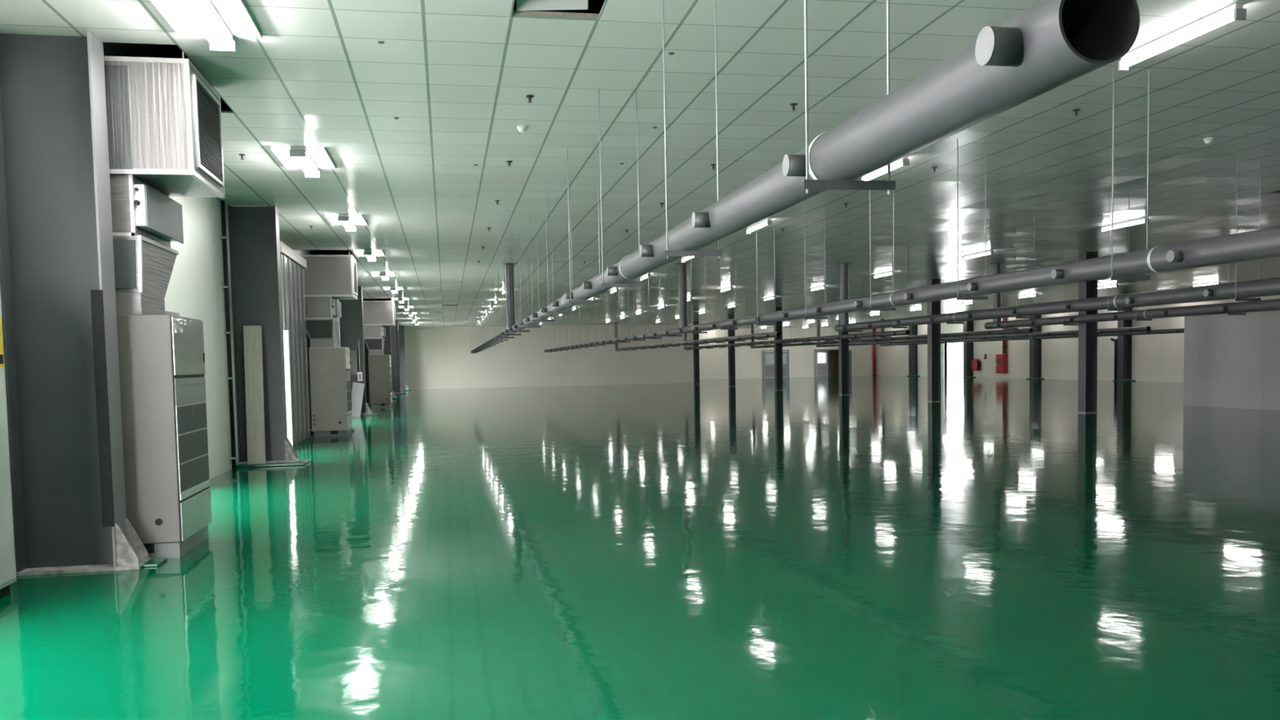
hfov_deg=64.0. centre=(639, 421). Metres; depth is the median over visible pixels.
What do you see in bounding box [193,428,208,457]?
grille
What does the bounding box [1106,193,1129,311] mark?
hanger
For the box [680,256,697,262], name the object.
ceiling lamp
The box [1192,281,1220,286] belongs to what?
ceiling lamp
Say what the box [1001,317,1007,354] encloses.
supply pipe
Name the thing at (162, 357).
air conditioner
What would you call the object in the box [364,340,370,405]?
steel column
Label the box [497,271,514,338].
hanger
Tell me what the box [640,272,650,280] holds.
ceiling lamp
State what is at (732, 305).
ceiling lamp
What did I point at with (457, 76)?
ceiling
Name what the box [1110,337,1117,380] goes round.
downpipe
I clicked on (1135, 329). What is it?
pipe
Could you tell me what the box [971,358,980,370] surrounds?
hose reel
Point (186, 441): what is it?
grille
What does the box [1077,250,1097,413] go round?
steel column
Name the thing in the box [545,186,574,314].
hanger
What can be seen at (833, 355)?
wall
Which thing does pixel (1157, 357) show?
wall
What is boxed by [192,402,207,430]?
grille
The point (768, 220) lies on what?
ceiling lamp
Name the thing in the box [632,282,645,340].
hanger
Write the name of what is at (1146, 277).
hanger
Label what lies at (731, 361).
steel column
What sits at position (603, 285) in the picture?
hanger
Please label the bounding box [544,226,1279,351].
pipe
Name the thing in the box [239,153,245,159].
sprinkler
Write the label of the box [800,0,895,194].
hanger
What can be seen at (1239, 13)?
ceiling lamp
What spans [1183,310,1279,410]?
wall partition
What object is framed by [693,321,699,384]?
steel column
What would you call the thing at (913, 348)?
steel column
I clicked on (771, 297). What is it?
ceiling lamp
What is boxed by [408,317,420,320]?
ceiling lamp
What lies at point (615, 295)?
hanger
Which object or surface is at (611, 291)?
ceiling lamp
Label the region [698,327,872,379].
wall
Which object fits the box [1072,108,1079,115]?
sprinkler
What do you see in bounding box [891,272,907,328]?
hanger
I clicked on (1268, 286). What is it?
pipe
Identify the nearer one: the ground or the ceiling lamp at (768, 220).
the ceiling lamp at (768, 220)
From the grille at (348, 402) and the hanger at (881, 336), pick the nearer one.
the grille at (348, 402)
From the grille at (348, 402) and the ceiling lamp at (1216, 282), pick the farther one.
the ceiling lamp at (1216, 282)
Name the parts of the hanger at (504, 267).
rod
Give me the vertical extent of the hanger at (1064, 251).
1.768 m
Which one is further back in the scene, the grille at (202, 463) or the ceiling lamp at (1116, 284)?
the ceiling lamp at (1116, 284)
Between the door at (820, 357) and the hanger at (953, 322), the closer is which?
the hanger at (953, 322)
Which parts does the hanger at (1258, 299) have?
rod, rod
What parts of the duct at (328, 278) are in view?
damper plate, grille frame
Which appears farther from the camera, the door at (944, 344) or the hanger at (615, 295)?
the door at (944, 344)
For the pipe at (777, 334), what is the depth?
39.87 m
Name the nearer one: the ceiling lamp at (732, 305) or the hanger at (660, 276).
the hanger at (660, 276)
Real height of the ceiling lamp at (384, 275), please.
0.115 m
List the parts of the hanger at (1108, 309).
rod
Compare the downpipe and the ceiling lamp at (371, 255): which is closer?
the ceiling lamp at (371, 255)
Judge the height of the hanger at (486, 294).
1.727 m
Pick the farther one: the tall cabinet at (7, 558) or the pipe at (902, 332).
the pipe at (902, 332)
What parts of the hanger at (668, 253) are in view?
rod, rod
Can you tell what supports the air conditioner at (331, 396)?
on the floor
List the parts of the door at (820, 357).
pane, panel, frame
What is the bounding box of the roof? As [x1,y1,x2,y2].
[150,0,1279,305]
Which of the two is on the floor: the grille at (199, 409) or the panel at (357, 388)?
the panel at (357, 388)
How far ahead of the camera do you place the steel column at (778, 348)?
47.19 m
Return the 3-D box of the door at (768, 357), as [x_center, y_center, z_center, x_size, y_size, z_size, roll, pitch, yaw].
[10.483,-4.442,78.934,2.110,2.130,0.122,-2,3,-11]
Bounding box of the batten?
[511,9,599,17]
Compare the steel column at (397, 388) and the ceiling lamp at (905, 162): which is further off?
the steel column at (397, 388)
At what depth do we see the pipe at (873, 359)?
80.00 m
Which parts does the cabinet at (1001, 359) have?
door, pane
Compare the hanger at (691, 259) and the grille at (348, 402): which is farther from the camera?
the hanger at (691, 259)
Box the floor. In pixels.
[0,375,1279,719]
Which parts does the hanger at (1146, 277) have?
rod, rod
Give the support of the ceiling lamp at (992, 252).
attached to the ceiling
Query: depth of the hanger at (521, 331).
21.47 m
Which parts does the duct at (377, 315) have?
damper plate, grille frame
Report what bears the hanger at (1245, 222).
hanging from the ceiling
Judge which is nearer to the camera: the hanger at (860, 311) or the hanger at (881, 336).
the hanger at (881, 336)
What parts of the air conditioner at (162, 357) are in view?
panel, grille frame, panel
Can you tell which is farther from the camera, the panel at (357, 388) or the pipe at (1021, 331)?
the pipe at (1021, 331)
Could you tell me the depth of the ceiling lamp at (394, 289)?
31.21 m
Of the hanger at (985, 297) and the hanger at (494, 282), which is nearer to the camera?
the hanger at (985, 297)
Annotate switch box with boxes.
[357,340,362,381]
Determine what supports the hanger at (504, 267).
hanging from the ceiling
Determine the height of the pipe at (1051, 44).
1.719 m
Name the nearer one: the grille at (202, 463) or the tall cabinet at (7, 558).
the tall cabinet at (7, 558)
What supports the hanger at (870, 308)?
hanging from the ceiling
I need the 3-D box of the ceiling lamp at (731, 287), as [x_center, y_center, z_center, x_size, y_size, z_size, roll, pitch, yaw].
[2.866,-4.385,33.937,0.084,0.115,1.274,-2,3,-11]
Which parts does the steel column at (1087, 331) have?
plate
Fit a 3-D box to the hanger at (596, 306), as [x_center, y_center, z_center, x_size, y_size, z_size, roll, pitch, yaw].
[-1.478,-3.751,38.801,0.376,1.767,0.032,-2,3,-11]
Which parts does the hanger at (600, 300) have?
rod, rod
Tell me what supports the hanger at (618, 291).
hanging from the ceiling
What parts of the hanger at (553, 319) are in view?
rod, rod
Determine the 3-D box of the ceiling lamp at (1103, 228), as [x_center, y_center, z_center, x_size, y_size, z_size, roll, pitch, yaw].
[8.921,-3.628,18.867,0.084,0.115,1.274,-2,3,-11]
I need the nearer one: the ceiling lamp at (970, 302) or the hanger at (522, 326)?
the hanger at (522, 326)
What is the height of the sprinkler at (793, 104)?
0.059 m
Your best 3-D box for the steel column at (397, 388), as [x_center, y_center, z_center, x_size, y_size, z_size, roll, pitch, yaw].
[-12.737,-3.336,53.261,0.990,3.832,0.620,-2,3,-11]
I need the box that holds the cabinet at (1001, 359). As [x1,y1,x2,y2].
[995,354,1007,373]
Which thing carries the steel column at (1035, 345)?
on the floor
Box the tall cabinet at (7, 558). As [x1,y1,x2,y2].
[0,293,16,598]
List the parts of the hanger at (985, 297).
rod, rod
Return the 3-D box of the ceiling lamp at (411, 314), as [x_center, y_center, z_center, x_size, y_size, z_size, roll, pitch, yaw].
[-10.370,-4.843,46.308,0.560,0.115,1.274,-2,3,-11]
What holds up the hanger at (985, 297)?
hanging from the ceiling
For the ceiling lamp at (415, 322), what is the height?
0.115 m
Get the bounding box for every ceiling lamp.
[150,0,262,52]
[271,146,336,177]
[324,213,367,231]
[353,249,385,261]
[371,271,395,280]
[383,286,404,293]
[391,297,409,302]
[398,306,413,310]
[404,312,417,316]
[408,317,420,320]
[411,321,422,324]
[609,287,618,293]
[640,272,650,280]
[657,304,666,309]
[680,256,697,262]
[720,285,733,292]
[727,303,737,308]
[746,217,772,234]
[763,295,774,301]
[810,284,826,291]
[861,155,909,180]
[873,270,895,278]
[910,307,923,311]
[958,301,974,305]
[963,249,994,260]
[1018,293,1037,298]
[1097,283,1118,288]
[1100,216,1149,231]
[1117,3,1246,71]
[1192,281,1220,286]
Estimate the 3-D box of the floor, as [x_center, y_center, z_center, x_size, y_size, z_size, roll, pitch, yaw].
[8.337,-0.794,37.104,36.900,0.200,82.400,-2,3,-11]
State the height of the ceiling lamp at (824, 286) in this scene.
0.115 m
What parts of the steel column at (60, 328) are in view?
plate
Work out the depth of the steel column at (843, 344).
39.46 m
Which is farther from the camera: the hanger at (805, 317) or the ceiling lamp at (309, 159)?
the hanger at (805, 317)
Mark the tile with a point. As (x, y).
(521, 5)
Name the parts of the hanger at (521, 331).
rod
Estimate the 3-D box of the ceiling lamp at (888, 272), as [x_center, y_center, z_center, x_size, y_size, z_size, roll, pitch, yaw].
[6.965,-4.191,29.209,0.084,0.115,1.274,-2,3,-11]
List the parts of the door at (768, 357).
panel, pane, panel, pane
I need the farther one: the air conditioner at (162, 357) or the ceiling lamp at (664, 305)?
the ceiling lamp at (664, 305)
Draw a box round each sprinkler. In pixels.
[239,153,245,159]
[525,94,533,102]
[790,102,796,111]
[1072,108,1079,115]
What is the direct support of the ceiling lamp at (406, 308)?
attached to the ceiling
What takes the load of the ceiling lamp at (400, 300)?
attached to the ceiling
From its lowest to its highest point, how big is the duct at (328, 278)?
1.975 m
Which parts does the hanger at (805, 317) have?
rod, rod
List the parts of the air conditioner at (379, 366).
panel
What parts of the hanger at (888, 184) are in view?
rod, rod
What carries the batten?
on the ceiling
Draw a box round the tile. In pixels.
[515,0,587,10]
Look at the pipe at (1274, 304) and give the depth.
21.46 m
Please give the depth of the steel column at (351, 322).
30.43 m
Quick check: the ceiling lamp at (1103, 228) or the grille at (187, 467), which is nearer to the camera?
the grille at (187, 467)
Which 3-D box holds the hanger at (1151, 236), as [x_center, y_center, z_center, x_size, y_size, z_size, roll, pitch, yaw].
[10.481,-2.968,21.298,0.376,1.768,0.032,-2,3,-11]
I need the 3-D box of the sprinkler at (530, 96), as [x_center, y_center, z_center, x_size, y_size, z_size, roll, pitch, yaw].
[-0.989,-2.895,9.195,0.068,0.059,0.068,-2,3,-11]
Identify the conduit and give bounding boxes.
[219,200,236,469]
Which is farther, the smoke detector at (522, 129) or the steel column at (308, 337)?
the steel column at (308, 337)
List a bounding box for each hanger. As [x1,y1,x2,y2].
[484,311,495,345]
[486,293,498,344]
[489,288,503,342]
[493,282,508,340]
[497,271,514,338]
[503,266,520,335]
[510,248,529,332]
[519,235,541,328]
[529,213,555,322]
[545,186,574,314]
[566,146,602,304]
[595,306,606,346]
[598,88,642,288]
[606,295,617,344]
[617,291,630,342]
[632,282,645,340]
[648,275,662,338]
[662,0,722,258]
[667,291,682,337]
[690,258,706,333]
[720,262,737,330]
[755,227,776,326]
[756,288,768,339]
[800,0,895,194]
[804,206,826,319]
[850,311,861,339]
[869,177,895,311]
[880,332,891,337]
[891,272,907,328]
[946,321,964,324]
[956,138,987,301]
[1004,260,1017,329]
[1015,217,1035,319]
[1063,250,1078,325]
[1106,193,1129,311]
[1108,69,1150,281]
[1135,235,1151,320]
[1227,222,1245,315]
[1233,159,1261,302]
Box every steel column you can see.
[0,30,167,575]
[227,204,309,467]
[306,332,354,433]
[338,285,377,415]
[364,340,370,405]
[382,326,399,399]
[390,320,406,394]
[398,325,411,391]
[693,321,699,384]
[727,315,735,386]
[773,306,782,390]
[838,295,848,395]
[906,324,919,376]
[927,278,941,401]
[960,320,975,377]
[1026,315,1044,379]
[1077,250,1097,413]
[1112,307,1135,381]
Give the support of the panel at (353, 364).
attached to the steel column at (351, 322)
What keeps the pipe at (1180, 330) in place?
hanging from the ceiling
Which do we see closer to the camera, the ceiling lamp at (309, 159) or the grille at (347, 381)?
the ceiling lamp at (309, 159)
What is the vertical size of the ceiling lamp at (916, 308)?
0.115 m
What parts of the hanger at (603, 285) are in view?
rod, rod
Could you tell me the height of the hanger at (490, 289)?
1.727 m
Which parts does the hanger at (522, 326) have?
rod, rod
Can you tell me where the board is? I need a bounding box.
[243,325,266,464]
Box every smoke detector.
[516,125,527,133]
[1203,137,1214,144]
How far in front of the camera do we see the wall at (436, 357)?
64.82 m
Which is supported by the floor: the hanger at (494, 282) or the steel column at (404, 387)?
the steel column at (404, 387)
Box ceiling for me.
[0,0,1279,328]
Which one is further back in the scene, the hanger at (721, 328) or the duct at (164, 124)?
the hanger at (721, 328)
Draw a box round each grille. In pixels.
[177,404,193,434]
[177,432,195,463]
[179,459,195,492]
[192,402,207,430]
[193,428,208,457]
[195,454,209,484]
[346,380,349,391]
[346,391,349,401]
[346,401,350,412]
[349,390,351,400]
[349,400,351,410]
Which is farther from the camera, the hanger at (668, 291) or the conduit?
the hanger at (668, 291)
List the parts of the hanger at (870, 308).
rod, rod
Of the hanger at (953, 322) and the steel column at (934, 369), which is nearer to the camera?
the hanger at (953, 322)
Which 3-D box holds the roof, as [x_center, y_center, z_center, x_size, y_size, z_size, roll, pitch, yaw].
[8.233,-6.019,36.800,36.900,0.200,82.400,-2,3,-11]
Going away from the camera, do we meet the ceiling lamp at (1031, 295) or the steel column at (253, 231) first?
the steel column at (253, 231)
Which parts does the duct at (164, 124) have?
dull foil panel, actuator knob, damper plate, grille frame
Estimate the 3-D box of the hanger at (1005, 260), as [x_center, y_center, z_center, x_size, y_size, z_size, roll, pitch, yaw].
[9.534,-3.241,26.302,0.376,1.768,0.032,-2,3,-11]
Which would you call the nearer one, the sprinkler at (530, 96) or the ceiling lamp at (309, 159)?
the sprinkler at (530, 96)
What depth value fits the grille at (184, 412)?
8.02 m
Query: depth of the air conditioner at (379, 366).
36.30 m
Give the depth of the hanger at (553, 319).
16.46 m
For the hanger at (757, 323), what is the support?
hanging from the ceiling
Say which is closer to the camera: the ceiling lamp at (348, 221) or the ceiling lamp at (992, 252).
the ceiling lamp at (348, 221)
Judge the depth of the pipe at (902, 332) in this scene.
40.15 m
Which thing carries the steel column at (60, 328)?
on the floor
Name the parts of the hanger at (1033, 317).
rod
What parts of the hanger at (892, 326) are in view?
rod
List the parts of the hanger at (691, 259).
rod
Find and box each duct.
[103,51,224,315]
[299,251,357,347]
[362,300,395,355]
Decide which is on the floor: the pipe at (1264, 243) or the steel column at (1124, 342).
the steel column at (1124, 342)
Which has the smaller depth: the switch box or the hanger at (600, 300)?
the hanger at (600, 300)
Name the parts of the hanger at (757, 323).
rod, rod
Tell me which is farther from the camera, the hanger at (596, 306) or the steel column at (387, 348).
the steel column at (387, 348)
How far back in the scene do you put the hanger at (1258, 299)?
13.02 m
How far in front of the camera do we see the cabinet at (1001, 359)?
61.71 m
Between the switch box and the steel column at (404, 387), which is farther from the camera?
the steel column at (404, 387)
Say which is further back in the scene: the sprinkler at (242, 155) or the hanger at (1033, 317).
the hanger at (1033, 317)
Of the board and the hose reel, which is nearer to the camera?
the board
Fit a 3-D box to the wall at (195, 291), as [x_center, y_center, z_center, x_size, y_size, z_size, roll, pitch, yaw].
[-8.642,-2.565,28.292,0.200,5.035,71.000,-2,3,-11]
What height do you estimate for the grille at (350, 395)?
0.208 m
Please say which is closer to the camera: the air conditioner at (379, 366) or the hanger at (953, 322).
the hanger at (953, 322)
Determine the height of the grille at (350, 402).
0.208 m
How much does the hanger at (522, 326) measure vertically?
1.742 m
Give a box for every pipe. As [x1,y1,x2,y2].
[471,0,1139,351]
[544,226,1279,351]
[613,321,781,351]
[683,320,910,349]
[750,324,1033,348]
[816,319,1151,346]
[834,262,1279,332]
[871,328,876,375]
[880,318,1184,346]
[984,262,1279,328]
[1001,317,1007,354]
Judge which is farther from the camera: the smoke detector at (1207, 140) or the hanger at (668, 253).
the smoke detector at (1207, 140)
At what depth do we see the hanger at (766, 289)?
33.02 m
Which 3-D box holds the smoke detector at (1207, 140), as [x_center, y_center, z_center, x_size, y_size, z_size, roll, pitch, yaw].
[6.471,-3.188,11.650,0.110,0.055,0.110,-2,3,-11]
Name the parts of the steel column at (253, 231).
plate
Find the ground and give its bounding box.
[946,373,963,377]
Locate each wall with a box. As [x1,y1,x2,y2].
[0,42,386,571]
[398,307,693,389]
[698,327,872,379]
[816,350,838,376]
[875,294,1279,382]
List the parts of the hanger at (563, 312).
rod, rod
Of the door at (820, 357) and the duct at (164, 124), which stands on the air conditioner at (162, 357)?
the duct at (164, 124)
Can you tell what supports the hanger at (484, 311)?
hanging from the ceiling
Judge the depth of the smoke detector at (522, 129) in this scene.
10.36 m
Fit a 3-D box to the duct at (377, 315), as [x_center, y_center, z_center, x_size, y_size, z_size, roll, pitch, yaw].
[-9.341,-3.376,36.770,1.078,1.975,1.135,-2,3,-11]
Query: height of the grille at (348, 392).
0.208 m
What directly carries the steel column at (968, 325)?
on the floor
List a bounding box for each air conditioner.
[116,314,212,558]
[308,346,352,437]
[368,355,392,407]
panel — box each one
[350,350,357,374]
[351,382,364,416]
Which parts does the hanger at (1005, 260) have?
rod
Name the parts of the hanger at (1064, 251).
rod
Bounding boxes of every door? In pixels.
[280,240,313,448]
[762,349,789,377]
[814,348,852,377]
[943,343,946,377]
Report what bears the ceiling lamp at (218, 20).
attached to the ceiling
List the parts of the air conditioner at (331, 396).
panel, grille frame, panel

